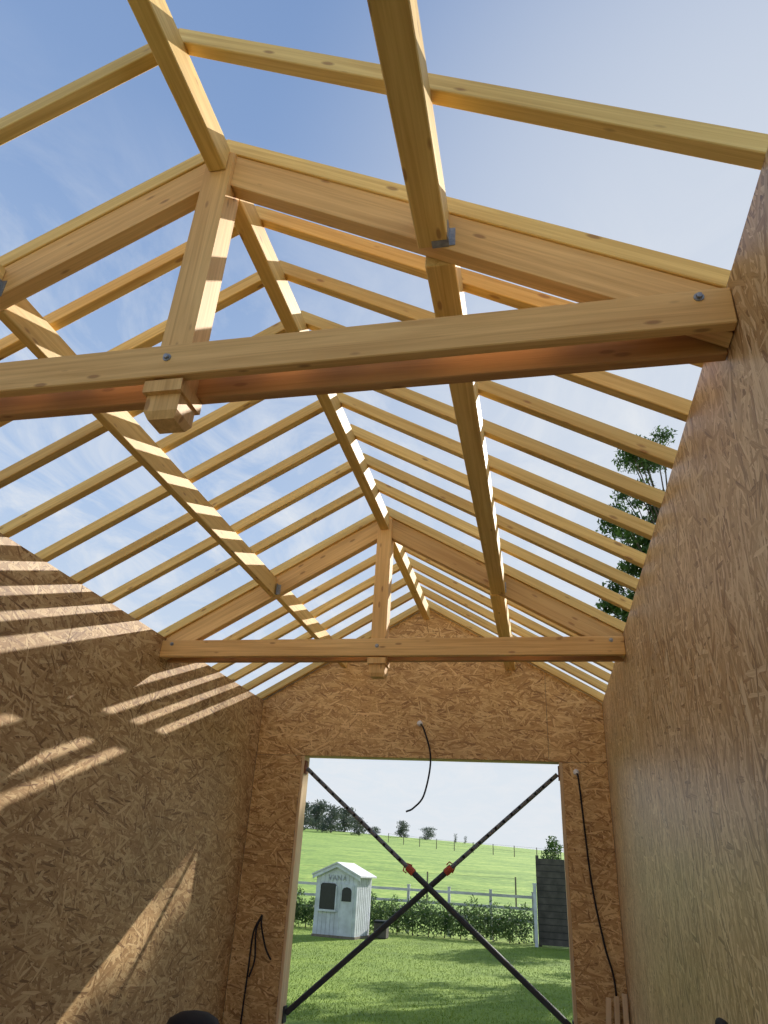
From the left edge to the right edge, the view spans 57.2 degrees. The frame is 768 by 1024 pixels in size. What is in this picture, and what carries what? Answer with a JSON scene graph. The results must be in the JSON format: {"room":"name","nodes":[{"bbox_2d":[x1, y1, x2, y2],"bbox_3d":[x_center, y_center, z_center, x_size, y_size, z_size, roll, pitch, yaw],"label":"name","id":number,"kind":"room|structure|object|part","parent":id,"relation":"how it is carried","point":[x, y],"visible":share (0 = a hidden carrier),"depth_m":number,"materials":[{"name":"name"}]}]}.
{"room":"construction site","nodes":[
{"label":"construction site","id":0,"kind":"room"},
{"bbox_2d":[0,533,262,1023],"bbox_3d":[-2.598,1.490,3.378,0.160,3.344,10.160,-3,-28,12],"label":"wall","id":1,"kind":"structure","parent":0,"point":[127,772],"depth_m":5.30,"materials":[{"name":"brown wood"}]},
{"bbox_2d":[0,28,178,145],"bbox_3d":[-1.952,-1.251,2.751,2.254,1.385,0.055,-3,-28,12],"label":"rafter","id":2,"kind":"object","parent":1,"relation":"on","point":[139,61],"visible":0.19,"depth_m":2.77,"materials":[{"name":"brown wood"}]},
{"bbox_2d":[0,206,255,360],"bbox_3d":[-1.779,-0.864,3.488,2.254,1.385,0.055,-3,-28,12],"label":"rafter","id":3,"kind":"object","parent":1,"relation":"on","point":[172,259],"visible":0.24,"depth_m":3.49,"materials":[{"name":"brown wood"}]},
{"bbox_2d":[0,399,264,537],"bbox_3d":[-1.546,-0.341,4.485,2.254,1.385,0.055,-3,-28,12],"label":"rafter","id":4,"kind":"object","parent":1,"relation":"on","point":[20,523],"visible":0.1,"depth_m":4.45,"materials":[{"name":"brown wood"}]},
{"bbox_2d":[0,260,279,426],"bbox_3d":[-1.706,-0.700,3.800,2.254,1.385,0.055,-3,-28,12],"label":"rafter","id":5,"kind":"object","parent":1,"relation":"on","point":[252,283],"visible":0.14,"depth_m":3.81,"materials":[{"name":"brown wood"}]},
{"bbox_2d":[0,310,300,488],"bbox_3d":[-1.627,-0.523,4.138,2.254,1.385,0.055,-3,-28,12],"label":"rafter","id":6,"kind":"object","parent":1,"relation":"on","point":[94,429],"visible":0.28,"depth_m":4.10,"materials":[{"name":"brown wood"}]},
{"bbox_2d":[35,400,323,561],"bbox_3d":[-1.467,-0.163,4.823,2.254,1.385,0.055,-3,-28,12],"label":"rafter","id":7,"kind":"object","parent":1,"relation":"on","point":[314,409],"visible":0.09,"depth_m":4.81,"materials":[{"name":"brown wood"}]},
{"bbox_2d":[71,424,350,583],"bbox_3d":[-1.384,0.023,5.179,2.254,1.385,0.055,-3,-28,12],"label":"rafter","id":8,"kind":"object","parent":1,"relation":"on","point":[330,441],"visible":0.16,"depth_m":5.16,"materials":[{"name":"brown wood"}]},
{"bbox_2d":[101,453,362,603],"bbox_3d":[-1.300,0.210,5.534,2.254,1.385,0.055,-3,-28,12],"label":"rafter","id":9,"kind":"object","parent":1,"relation":"on","point":[344,469],"visible":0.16,"depth_m":5.52,"materials":[{"name":"brown wood"}]},
{"bbox_2d":[129,486,363,620],"bbox_3d":[-1.217,0.396,5.890,2.254,1.385,0.055,-3,-28,12],"label":"rafter","id":10,"kind":"object","parent":1,"relation":"on","point":[263,545],"visible":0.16,"depth_m":5.87,"materials":[{"name":"brown wood"}]},
{"bbox_2d":[223,554,375,639],"bbox_3d":[-0.966,0.961,6.965,2.254,1.385,0.055,-3,-28,12],"label":"rafter","id":11,"kind":"object","parent":1,"relation":"on","point":[339,579],"visible":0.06,"depth_m":6.95,"materials":[{"name":"brown wood"}]},
{"bbox_2d":[212,563,399,671],"bbox_3d":[-0.882,1.147,7.320,2.254,1.385,0.055,-3,-28,12],"label":"rafter","id":12,"kind":"object","parent":1,"relation":"on","point":[368,583],"visible":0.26,"depth_m":7.31,"materials":[{"name":"brown wood"}]},
{"bbox_2d":[227,572,414,681],"bbox_3d":[-0.799,1.334,7.676,2.254,1.385,0.055,-3,-28,12],"label":"rafter","id":13,"kind":"object","parent":1,"relation":"on","point":[401,583],"visible":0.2,"depth_m":7.67,"materials":[{"name":"brown wood"}]},
{"bbox_2d":[242,586,420,690],"bbox_3d":[-0.714,1.525,8.040,2.254,1.385,0.055,-3,-28,12],"label":"rafter","id":14,"kind":"object","parent":1,"relation":"on","point":[406,597],"visible":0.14,"depth_m":8.02,"materials":[{"name":"brown wood"}]},
{"bbox_2d":[0,153,737,433],"bbox_3d":[-0.756,-0.949,2.884,3.866,1.426,0.199,-3,-28,12],"label":"roof truss","id":15,"kind":"object","parent":1,"relation":"attached to","point":[625,315],"visible":0.96,"depth_m":2.57,"materials":[{"name":"brown wood"}]},
{"bbox_2d":[0,264,5,279],"bbox_3d":[-2.090,-1.863,1.458,0.056,0.158,3.785,-3,-28,12],"label":"purlin","id":16,"kind":"object","parent":15,"relation":"attached to","point":[2,270],"visible":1,"depth_m":3.10,"materials":[{"name":"brown wood"}]},
{"bbox_2d":[0,139,226,267],"bbox_3d":[-1.853,-1.030,3.172,2.254,1.385,0.055,-3,-28,12],"label":"rafter","id":17,"kind":"object","parent":15,"relation":"on","point":[188,165],"visible":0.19,"depth_m":3.18,"materials":[{"name":"brown wood"}]},
{"bbox_2d":[127,0,229,171],"bbox_3d":[-1.113,-2.421,1.510,0.080,0.135,3.764,-3,-28,12],"label":"ridge beam","id":18,"kind":"structure","parent":15,"relation":"attached to","point":[154,18],"depth_m":2.78,"materials":[{"name":"brown wood"}]},
{"bbox_3d":[-0.755,-0.945,2.890,0.151,1.422,0.162,-3,-28,12],"label":"king post","id":19,"kind":"part","parent":15,"relation":"part of","materials":[{"name":"brown wood"}]},
{"bbox_2d":[234,199,389,529],"bbox_3d":[-0.349,-0.707,4.775,0.080,0.135,3.533,-3,-28,12],"label":"ridge beam","id":20,"kind":"structure","parent":15,"relation":"attached to","point":[248,224],"depth_m":3.92,"materials":[{"name":"brown wood"}]},
{"bbox_2d":[367,0,448,248],"bbox_3d":[-0.194,-1.932,1.051,0.115,0.171,3.785,-3,-28,12],"label":"purlin","id":21,"kind":"object","parent":15,"relation":"attached to","point":[396,25],"visible":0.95,"depth_m":2.19,"materials":[{"name":"brown wood"}]},
{"bbox_2d":[227,139,730,287],"bbox_3d":[0.352,-1.135,2.710,2.254,1.385,0.055,-3,-28,12],"label":"rafter","id":22,"kind":"object","parent":15,"relation":"on","point":[692,270],"visible":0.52,"depth_m":2.61,"materials":[{"name":"brown wood"}]},
{"bbox_2d":[159,518,625,678],"bbox_3d":[-0.015,0.712,6.049,3.866,1.426,0.199,-3,-28,12],"label":"roof truss","id":23,"kind":"object","parent":1,"relation":"attached to","point":[596,641],"visible":0.94,"depth_m":5.91,"materials":[{"name":"brown wood"}]},
{"bbox_2d":[0,299,276,595],"bbox_3d":[-1.343,-0.143,4.712,0.056,0.164,3.575,-3,-28,12],"label":"purlin","id":24,"kind":"object","parent":23,"relation":"attached to","point":[22,319],"visible":0.75,"depth_m":4.30,"materials":[{"name":"brown wood"}]},
{"bbox_2d":[157,513,375,637],"bbox_3d":[-1.116,0.624,6.323,2.254,1.385,0.055,-3,-28,12],"label":"rafter","id":25,"kind":"object","parent":23,"relation":"on","point":[369,519],"visible":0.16,"depth_m":6.30,"materials":[{"name":"brown wood"}]},
{"bbox_2d":[276,591,346,667],"bbox_3d":[-0.707,1.236,7.364,0.056,0.158,2.388,-3,-28,12],"label":"purlin","id":26,"kind":"object","parent":23,"relation":"attached to","point":[289,601],"visible":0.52,"depth_m":6.93,"materials":[{"name":"brown wood"}]},
{"bbox_3d":[-0.014,0.716,6.054,0.151,1.422,0.162,-3,-28,12],"label":"king post","id":27,"kind":"part","parent":23,"relation":"part of","materials":[{"name":"brown wood"}]},
{"bbox_2d":[393,542,429,619],"bbox_3d":[0.273,0.688,7.434,0.080,0.135,2.367,-3,-28,12],"label":"ridge beam","id":28,"kind":"structure","parent":23,"relation":"attached to","point":[399,554],"depth_m":7.38,"materials":[{"name":"brown wood"}]},
{"bbox_2d":[425,256,504,593],"bbox_3d":[0.582,-0.214,4.298,0.115,0.177,3.575,-3,-28,12],"label":"purlin","id":29,"kind":"object","parent":23,"relation":"attached to","point":[445,282],"visible":0.76,"depth_m":3.77,"materials":[{"name":"brown wood"}]},
{"bbox_2d":[490,591,515,669],"bbox_3d":[1.188,1.167,6.957,0.115,0.171,2.388,-3,-28,12],"label":"purlin","id":30,"kind":"object","parent":23,"relation":"attached to","point":[499,603],"visible":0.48,"depth_m":6.41,"materials":[{"name":"brown wood"}]},
{"bbox_2d":[386,506,625,632],"bbox_3d":[1.090,0.519,5.862,2.254,1.385,0.055,-3,-28,12],"label":"rafter","id":31,"kind":"object","parent":23,"relation":"on","point":[583,607],"visible":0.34,"depth_m":5.82,"materials":[{"name":"brown wood"}]},
{"bbox_2d":[222,609,629,1023],"bbox_3d":[0.418,3.158,7.565,3.904,4.542,0.161,-3,-28,12],"label":"wall","id":32,"kind":"structure","parent":0,"point":[466,710],"depth_m":7.69,"materials":[{"name":"brown wood"}]},
{"bbox_2d":[240,915,270,1023],"bbox_3d":[-1.257,4.642,7.025,0.258,1.094,0.062,-3,-28,12],"label":"cable","id":33,"kind":"object","parent":32,"relation":"hanging from","point":[261,916],"visible":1,"depth_m":7.11,"materials":[{"name":"black rubber"}]},
{"bbox_3d":[-1.334,4.649,7.046,0.099,1.094,0.051,-3,-28,12],"label":"cord","id":34,"kind":"part","parent":33,"relation":"part of","materials":[{"name":"black rubber"}]},
{"bbox_3d":[-1.299,4.398,7.154,0.082,0.546,0.044,16,-29,-23],"label":"cord","id":35,"kind":"part","parent":33,"relation":"part of","materials":[{"name":"black rubber"}]},
{"bbox_3d":[-1.206,4.321,7.165,0.181,0.390,0.052,-10,-30,24],"label":"cord","id":36,"kind":"part","parent":33,"relation":"part of","materials":[{"name":"black rubber"}]},
{"bbox_2d":[275,755,309,1023],"bbox_3d":[-0.965,4.023,7.468,0.030,2.730,0.200,-3,-28,12],"label":"trim","id":37,"kind":"structure","parent":32,"relation":"attached to","point":[294,875],"depth_m":7.42,"materials":[{"name":"beige wood"}]},
{"bbox_2d":[256,605,418,699],"bbox_3d":[-0.625,1.725,8.421,2.254,1.385,0.055,-3,-28,12],"label":"rafter","id":38,"kind":"object","parent":32,"relation":"on","point":[409,612],"visible":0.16,"depth_m":8.38,"materials":[{"name":"brown wood"}]},
{"bbox_2d":[406,721,431,811],"bbox_3d":[0.388,2.747,7.646,0.263,0.960,0.083,-3,-28,12],"label":"cable","id":39,"kind":"object","parent":32,"relation":"attached to","point":[419,723],"visible":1,"depth_m":7.58,"materials":[{"name":"black rubber"}]},
{"bbox_2d":[282,766,559,1023],"bbox_3d":[0.436,3.893,7.266,2.802,2.485,0.100,-3,-28,12],"label":"prop","id":40,"kind":"object","parent":32,"relation":"attached to","point":[449,869],"visible":1,"depth_m":7.21,"materials":[{"name":"black metal"}]},
{"bbox_3d":[-0.990,5.000,7.019,0.012,0.140,0.100,-3,-28,12],"label":"plate","id":41,"kind":"part","parent":40,"relation":"part of","materials":[{"name":"metal"}]},
{"bbox_2d":[305,755,558,763],"bbox_3d":[0.491,2.731,7.794,2.804,0.020,0.160,-3,-28,12],"label":"trim","id":42,"kind":"structure","parent":32,"relation":"attached to","point":[331,757],"depth_m":7.76,"materials":[{"name":"beige wood"}]},
{"bbox_2d":[304,760,573,1023],"bbox_3d":[0.422,3.814,7.218,2.802,2.340,0.100,-3,-28,12],"label":"prop","id":43,"kind":"object","parent":32,"relation":"attached to","point":[409,869],"visible":1,"depth_m":7.06,"materials":[{"name":"black metal"}]},
{"bbox_3d":[-0.883,2.901,8.003,0.012,0.140,0.100,-3,-28,12],"label":"plate","id":44,"kind":"part","parent":43,"relation":"part of","materials":[{"name":"metal"}]},
{"bbox_2d":[426,599,604,701],"bbox_3d":[1.581,1.620,7.960,2.254,1.385,0.055,-3,-28,12],"label":"rafter","id":45,"kind":"object","parent":32,"relation":"on","point":[468,625],"visible":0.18,"depth_m":7.85,"materials":[{"name":"brown wood"}]},
{"bbox_2d":[559,762,576,1023],"bbox_3d":[1.806,3.891,6.889,0.030,2.730,0.200,-3,-28,12],"label":"trim","id":46,"kind":"structure","parent":32,"relation":"attached to","point":[560,763],"depth_m":6.86,"materials":[{"name":"brown wood"}]},
{"bbox_2d":[573,769,616,995],"bbox_3d":[2.027,3.755,6.741,0.262,2.462,0.070,-3,-28,12],"label":"cable","id":47,"kind":"object","parent":32,"relation":"hanging from","point":[575,771],"visible":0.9,"depth_m":6.82,"materials":[{"name":"black rubber"}]},
{"bbox_2d":[602,148,767,1023],"bbox_3d":[1.343,1.304,2.554,0.160,3.344,10.160,-3,-28,12],"label":"wall","id":48,"kind":"structure","parent":0,"point":[685,709],"depth_m":2.81,"materials":[{"name":"brown wood"}]},
{"bbox_2d":[179,28,767,169],"bbox_3d":[0.254,-1.356,2.290,2.254,1.385,0.055,-3,-28,12],"label":"rafter","id":49,"kind":"object","parent":48,"relation":"on","point":[734,146],"visible":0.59,"depth_m":2.18,"materials":[{"name":"brown wood"}]},
{"bbox_2d":[256,205,702,367],"bbox_3d":[0.426,-0.969,3.027,2.254,1.385,0.055,-3,-28,12],"label":"rafter","id":50,"kind":"object","parent":48,"relation":"on","point":[509,294],"visible":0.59,"depth_m":3.19,"materials":[{"name":"brown wood"}]},
{"bbox_2d":[279,260,691,421],"bbox_3d":[0.500,-0.805,3.339,2.254,1.385,0.055,-3,-28,12],"label":"rafter","id":51,"kind":"object","parent":48,"relation":"on","point":[651,398],"visible":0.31,"depth_m":3.46,"materials":[{"name":"brown wood"}]},
{"bbox_2d":[301,310,676,468],"bbox_3d":[0.579,-0.627,3.677,2.254,1.385,0.055,-3,-28,12],"label":"rafter","id":52,"kind":"object","parent":48,"relation":"on","point":[660,454],"visible":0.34,"depth_m":3.48,"materials":[{"name":"brown wood"}]},
{"bbox_2d":[403,546,577,636],"bbox_3d":[1.240,0.856,6.504,2.254,1.385,0.055,-3,-28,12],"label":"rafter","id":53,"kind":"object","parent":48,"relation":"on","point":[555,626],"visible":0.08,"depth_m":6.62,"materials":[{"name":"brown wood"}]},
{"bbox_2d":[336,393,654,539],"bbox_3d":[0.739,-0.268,4.362,2.254,1.385,0.055,-3,-28,12],"label":"rafter","id":54,"kind":"object","parent":48,"relation":"on","point":[622,519],"visible":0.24,"depth_m":4.30,"materials":[{"name":"brown wood"}]},
{"bbox_2d":[350,424,646,567],"bbox_3d":[0.822,-0.082,4.718,2.254,1.385,0.055,-3,-28,12],"label":"rafter","id":55,"kind":"object","parent":48,"relation":"on","point":[620,550],"visible":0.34,"depth_m":4.66,"materials":[{"name":"brown wood"}]},
{"bbox_2d":[363,453,638,591],"bbox_3d":[0.905,0.105,5.073,2.254,1.385,0.055,-3,-28,12],"label":"rafter","id":56,"kind":"object","parent":48,"relation":"on","point":[574,556],"visible":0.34,"depth_m":5.02,"materials":[{"name":"brown wood"}]},
{"bbox_2d":[374,479,632,611],"bbox_3d":[0.989,0.292,5.428,2.254,1.385,0.055,-3,-28,12],"label":"rafter","id":57,"kind":"object","parent":48,"relation":"on","point":[572,578],"visible":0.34,"depth_m":5.38,"materials":[{"name":"brown wood"}]},
{"bbox_2d":[408,557,613,671],"bbox_3d":[1.323,1.042,6.859,2.254,1.385,0.055,-3,-28,12],"label":"rafter","id":58,"kind":"object","parent":48,"relation":"on","point":[416,565],"visible":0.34,"depth_m":7.01,"materials":[{"name":"brown wood"}]},
{"bbox_2d":[415,572,610,681],"bbox_3d":[1.407,1.229,7.215,2.254,1.385,0.055,-3,-28,12],"label":"rafter","id":59,"kind":"object","parent":48,"relation":"on","point":[478,609],"visible":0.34,"depth_m":7.37,"materials":[{"name":"brown wood"}]},
{"bbox_2d":[421,586,607,691],"bbox_3d":[1.492,1.420,7.579,2.254,1.385,0.055,-3,-28,12],"label":"rafter","id":60,"kind":"object","parent":48,"relation":"on","point":[568,668],"visible":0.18,"depth_m":7.73,"materials":[{"name":"brown wood"}]},
{"bbox_2d":[373,388,664,507],"bbox_3d":[0.660,-0.446,4.024,2.254,1.385,0.055,-3,-28,12],"label":"rafter","id":61,"kind":"object","parent":48,"relation":"on","point":[636,489],"visible":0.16,"depth_m":3.88,"materials":[{"name":"brown wood"}]},
{"bbox_3d":[-0.717,2.982,2.178,4.170,0.200,10.400,-3,-28,12],"label":"floor","id":62,"kind":"structure","parent":0,"visible":0},
{"bbox_2d":[166,1010,218,1023],"bbox_3d":[-1.401,3.931,5.024,0.400,0.625,0.400,-3,-28,12],"label":"bin","id":63,"kind":"object","parent":62,"relation":"on","point":[190,1016],"visible":1,"depth_m":5.07,"materials":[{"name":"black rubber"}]},
{"bbox_2d":[606,997,611,1023],"bbox_3d":[1.935,4.616,6.063,0.050,0.711,0.344,-10,-30,24],"label":"batten","id":64,"kind":"object","parent":62,"relation":"on","point":[608,1000],"visible":1,"depth_m":6.26,"materials":[{"name":"brown wood"}]},
{"bbox_2d":[614,996,619,1023],"bbox_3d":[2.013,4.606,6.050,0.049,0.724,0.338,-8,-29,21],"label":"batten","id":65,"kind":"object","parent":62,"relation":"on","point":[616,998],"visible":1,"depth_m":6.25,"materials":[{"name":"brown wood"}]},
{"bbox_2d":[622,993,628,1023],"bbox_3d":[2.092,4.591,6.039,0.048,0.748,0.333,-6,-28,18],"label":"batten","id":66,"kind":"object","parent":62,"relation":"on","point":[624,996],"visible":1,"depth_m":6.24,"materials":[{"name":"brown wood"}]},
{"bbox_2d":[715,1017,727,1023],"bbox_3d":[1.087,2.353,2.272,0.229,1.190,0.243,-3,-28,12],"label":"shovel","id":67,"kind":"object","parent":62,"relation":"on","point":[718,1020],"visible":1,"depth_m":2.55,"materials":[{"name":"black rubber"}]},
{"label":"outside","id":68,"kind":"structure","parent":0,"visible":0},
{"bbox_2d":[285,923,572,1023],"bbox_3d":[-3.460,9.578,15.517,46.000,0.001,17.820,-3,-28,12],"label":"lawn","id":69,"kind":"structure","parent":68,"point":[304,930],"depth_m":12.41,"materials":[{"name":"green plant"}]},
{"bbox_2d":[311,862,376,939],"bbox_3d":[-1.151,10.920,19.901,1.480,1.840,1.280,-7,-29,19],"label":"playhouse","id":70,"kind":"object","parent":69,"relation":"on","point":[343,889],"visible":0.99,"depth_m":19.45,"materials":[{"name":"white paint"}]},
{"bbox_3d":[-1.049,10.840,19.203,0.405,1.240,0.030,-7,-29,19],"label":"door frame","id":71,"kind":"part","parent":70,"relation":"part of","materials":[{"name":"white paint"}]},
{"bbox_3d":[-1.040,10.851,19.224,0.400,1.240,0.030,-7,-29,19],"label":"door","id":72,"kind":"part","parent":70,"relation":"part of","materials":[{"name":"white paint"}]},
{"bbox_2d":[373,920,388,938],"bbox_3d":[-0.076,11.729,19.813,0.390,0.435,0.440,-3,-28,12],"label":"storage box","id":73,"kind":"object","parent":69,"relation":"on","point":[385,934],"visible":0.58,"depth_m":19.69,"materials":[{"name":"grey plastic"}]},
{"bbox_3d":[-0.066,11.558,19.900,0.390,0.050,0.440,-3,-28,12],"label":"lid","id":74,"kind":"part","parent":73,"relation":"part of","materials":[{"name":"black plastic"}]},
{"bbox_2d":[294,886,533,943],"bbox_3d":[0.257,12.251,21.548,8.629,1.308,0.973,-3,-28,12],"label":"hedge","id":75,"kind":"object","parent":69,"relation":"on","point":[447,920],"visible":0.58,"depth_m":21.09,"materials":[{"name":"green plant"}]},
{"bbox_2d":[297,881,534,942],"bbox_3d":[0.123,12.565,22.433,9.300,1.350,0.115,-3,-28,12],"label":"rail fence","id":76,"kind":"object","parent":69,"relation":"on","point":[408,889],"visible":0.34,"depth_m":22.11,"materials":[{"name":"white paint"}]},
{"bbox_3d":[0.760,12.538,22.306,0.100,1.350,0.100,-3,-28,12],"label":"post","id":77,"kind":"part","parent":76,"relation":"part of","materials":[{"name":"white paint"}]},
{"bbox_3d":[0.142,12.079,22.634,9.300,0.075,0.030,-3,-28,12],"label":"rail","id":78,"kind":"part","parent":76,"relation":"part of","materials":[{"name":"white paint"}]},
{"bbox_3d":[0.125,12.363,22.489,9.300,0.075,0.030,-3,-28,12],"label":"rail","id":79,"kind":"part","parent":76,"relation":"part of","materials":[{"name":"white paint"}]},
{"bbox_3d":[2.031,12.478,22.040,0.100,1.350,0.100,-3,-28,12],"label":"post","id":80,"kind":"part","parent":76,"relation":"part of","materials":[{"name":"white paint"}]},
{"bbox_3d":[0.108,12.657,22.339,9.300,0.075,0.030,-3,-28,12],"label":"rail","id":81,"kind":"part","parent":76,"relation":"part of","materials":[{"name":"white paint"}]},
{"bbox_3d":[3.302,12.418,21.774,0.100,1.350,0.100,-3,-28,12],"label":"post","id":82,"kind":"part","parent":76,"relation":"part of","materials":[{"name":"white paint"}]},
{"bbox_3d":[4.573,12.357,21.509,0.100,1.350,0.100,-3,-28,12],"label":"post","id":83,"kind":"part","parent":76,"relation":"part of","materials":[{"name":"white paint"}]},
{"bbox_2d":[286,929,572,1023],"bbox_3d":[-0.641,9.188,14.470,10.593,0.040,13.247,-3,-28,12],"label":"grass blades","id":84,"kind":"object","parent":69,"relation":"on","point":[412,959],"visible":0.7,"depth_m":11.38,"materials":[{"name":"green plant"}]},
{"bbox_2d":[532,883,537,946],"bbox_3d":[4.354,11.562,20.247,0.120,1.595,0.120,-3,-28,12],"label":"gate post","id":85,"kind":"object","parent":69,"relation":"on","point":[533,884],"visible":0.96,"depth_m":20.21,"materials":[{"name":"white paint"}]},
{"bbox_2d":[535,855,568,946],"bbox_3d":[5.802,11.277,20.341,2.710,2.340,0.120,-3,-28,12],"label":"fence","id":86,"kind":"object","parent":69,"relation":"on","point":[550,873],"visible":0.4,"depth_m":20.46,"materials":[{"name":"grey wood"}]},
{"bbox_3d":[4.526,11.349,20.630,0.090,2.340,0.070,-3,-28,12],"label":"post","id":87,"kind":"part","parent":86,"relation":"part of","materials":[{"name":"grey wood"}]},
{"bbox_2d":[595,425,677,633],"bbox_3d":[9.623,4.478,21.830,5.856,16.210,5.090,-4,-28,14],"label":"tree","id":88,"kind":"object","parent":69,"relation":"on","point":[640,543],"visible":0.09,"depth_m":24.26,"materials":[{"name":"green plant"}]},
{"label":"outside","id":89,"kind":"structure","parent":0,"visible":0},
{"bbox_2d":[294,829,563,940],"bbox_3d":[5.013,41.038,88.011,190.000,10.816,140.000,-3,-28,12],"label":"meadow","id":90,"kind":"structure","parent":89,"point":[318,848],"depth_m":52.59,"materials":[{"name":"green plant"}]},
{"bbox_2d":[303,801,317,829],"bbox_3d":[-13.422,50.108,116.501,5.221,5.368,5.070,-3,-28,12],"label":"tree","id":91,"kind":"object","parent":90,"relation":"on","point":[307,820],"visible":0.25,"depth_m":116.40,"materials":[{"name":"green plant"}]},
{"bbox_2d":[307,799,330,828],"bbox_3d":[-11.404,53.138,123.396,4.603,5.298,4.730,-3,-28,12],"label":"tree","id":92,"kind":"object","parent":90,"relation":"on","point":[321,806],"visible":0.68,"depth_m":122.85,"materials":[{"name":"green plant"}]},
{"bbox_2d":[316,804,344,832],"bbox_3d":[-8.649,50.170,115.210,4.587,4.459,4.720,-3,-28,12],"label":"tree","id":93,"kind":"object","parent":90,"relation":"on","point":[329,822],"visible":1,"depth_m":114.88,"materials":[{"name":"green plant"}]},
{"bbox_2d":[334,807,355,831],"bbox_3d":[-6.638,53.501,122.426,4.156,4.384,4.631,-3,-28,12],"label":"tree","id":94,"kind":"object","parent":90,"relation":"on","point":[346,825],"visible":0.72,"depth_m":121.75,"materials":[{"name":"green plant"}]},
{"bbox_2d":[347,816,367,834],"bbox_3d":[-4.012,50.739,113.923,3.805,3.148,3.928,-3,-28,12],"label":"tree","id":95,"kind":"object","parent":90,"relation":"on","point":[358,827],"visible":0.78,"depth_m":113.43,"materials":[{"name":"green plant"}]},
{"bbox_2d":[368,826,380,833],"bbox_3d":[-1.581,54.106,119.550,2.207,1.617,2.233,-3,-28,12],"label":"tree","id":96,"kind":"object","parent":90,"relation":"on","point":[376,829],"visible":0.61,"depth_m":119.39,"materials":[{"name":"green plant"}]},
{"bbox_2d":[394,820,409,837],"bbox_3d":[3.026,53.507,118.878,2.641,2.889,2.876,-3,-28,12],"label":"tree","id":97,"kind":"object","parent":90,"relation":"on","point":[402,823],"visible":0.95,"depth_m":118.58,"materials":[{"name":"green plant"}]},
{"bbox_2d":[302,865,516,906],"bbox_3d":[0.025,16.720,31.586,11.650,1.343,0.070,-3,-28,12],"label":"wire fence","id":98,"kind":"object","parent":90,"relation":"on","point":[306,865],"visible":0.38,"depth_m":30.95,"materials":[{"name":"grey metal"}]},
{"bbox_3d":[5.686,16.470,30.393,0.065,1.300,0.065,-15,-32,31],"label":"post","id":99,"kind":"part","parent":98,"relation":"part of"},
{"bbox_2d":[420,826,436,839],"bbox_3d":[7.363,53.675,117.686,3.049,2.283,3.294,-3,-28,12],"label":"tree","id":100,"kind":"object","parent":90,"relation":"on","point":[431,834],"visible":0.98,"depth_m":117.57,"materials":[{"name":"green plant"}]},
{"bbox_2d":[388,833,563,857],"bbox_3d":[11.062,41.557,87.476,26.100,3.221,22.100,-3,-28,12],"label":"wire fence","id":101,"kind":"object","parent":90,"relation":"on","point":[388,833],"visible":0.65,"depth_m":89.68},
{"bbox_2d":[540,835,563,859],"bbox_3d":[6.898,14.790,28.701,1.054,2.954,1.060,-3,-28,12],"label":"tree","id":102,"kind":"object","parent":90,"relation":"on","point":[554,853],"visible":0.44,"depth_m":29.09,"materials":[{"name":"green plant"}]}
]}

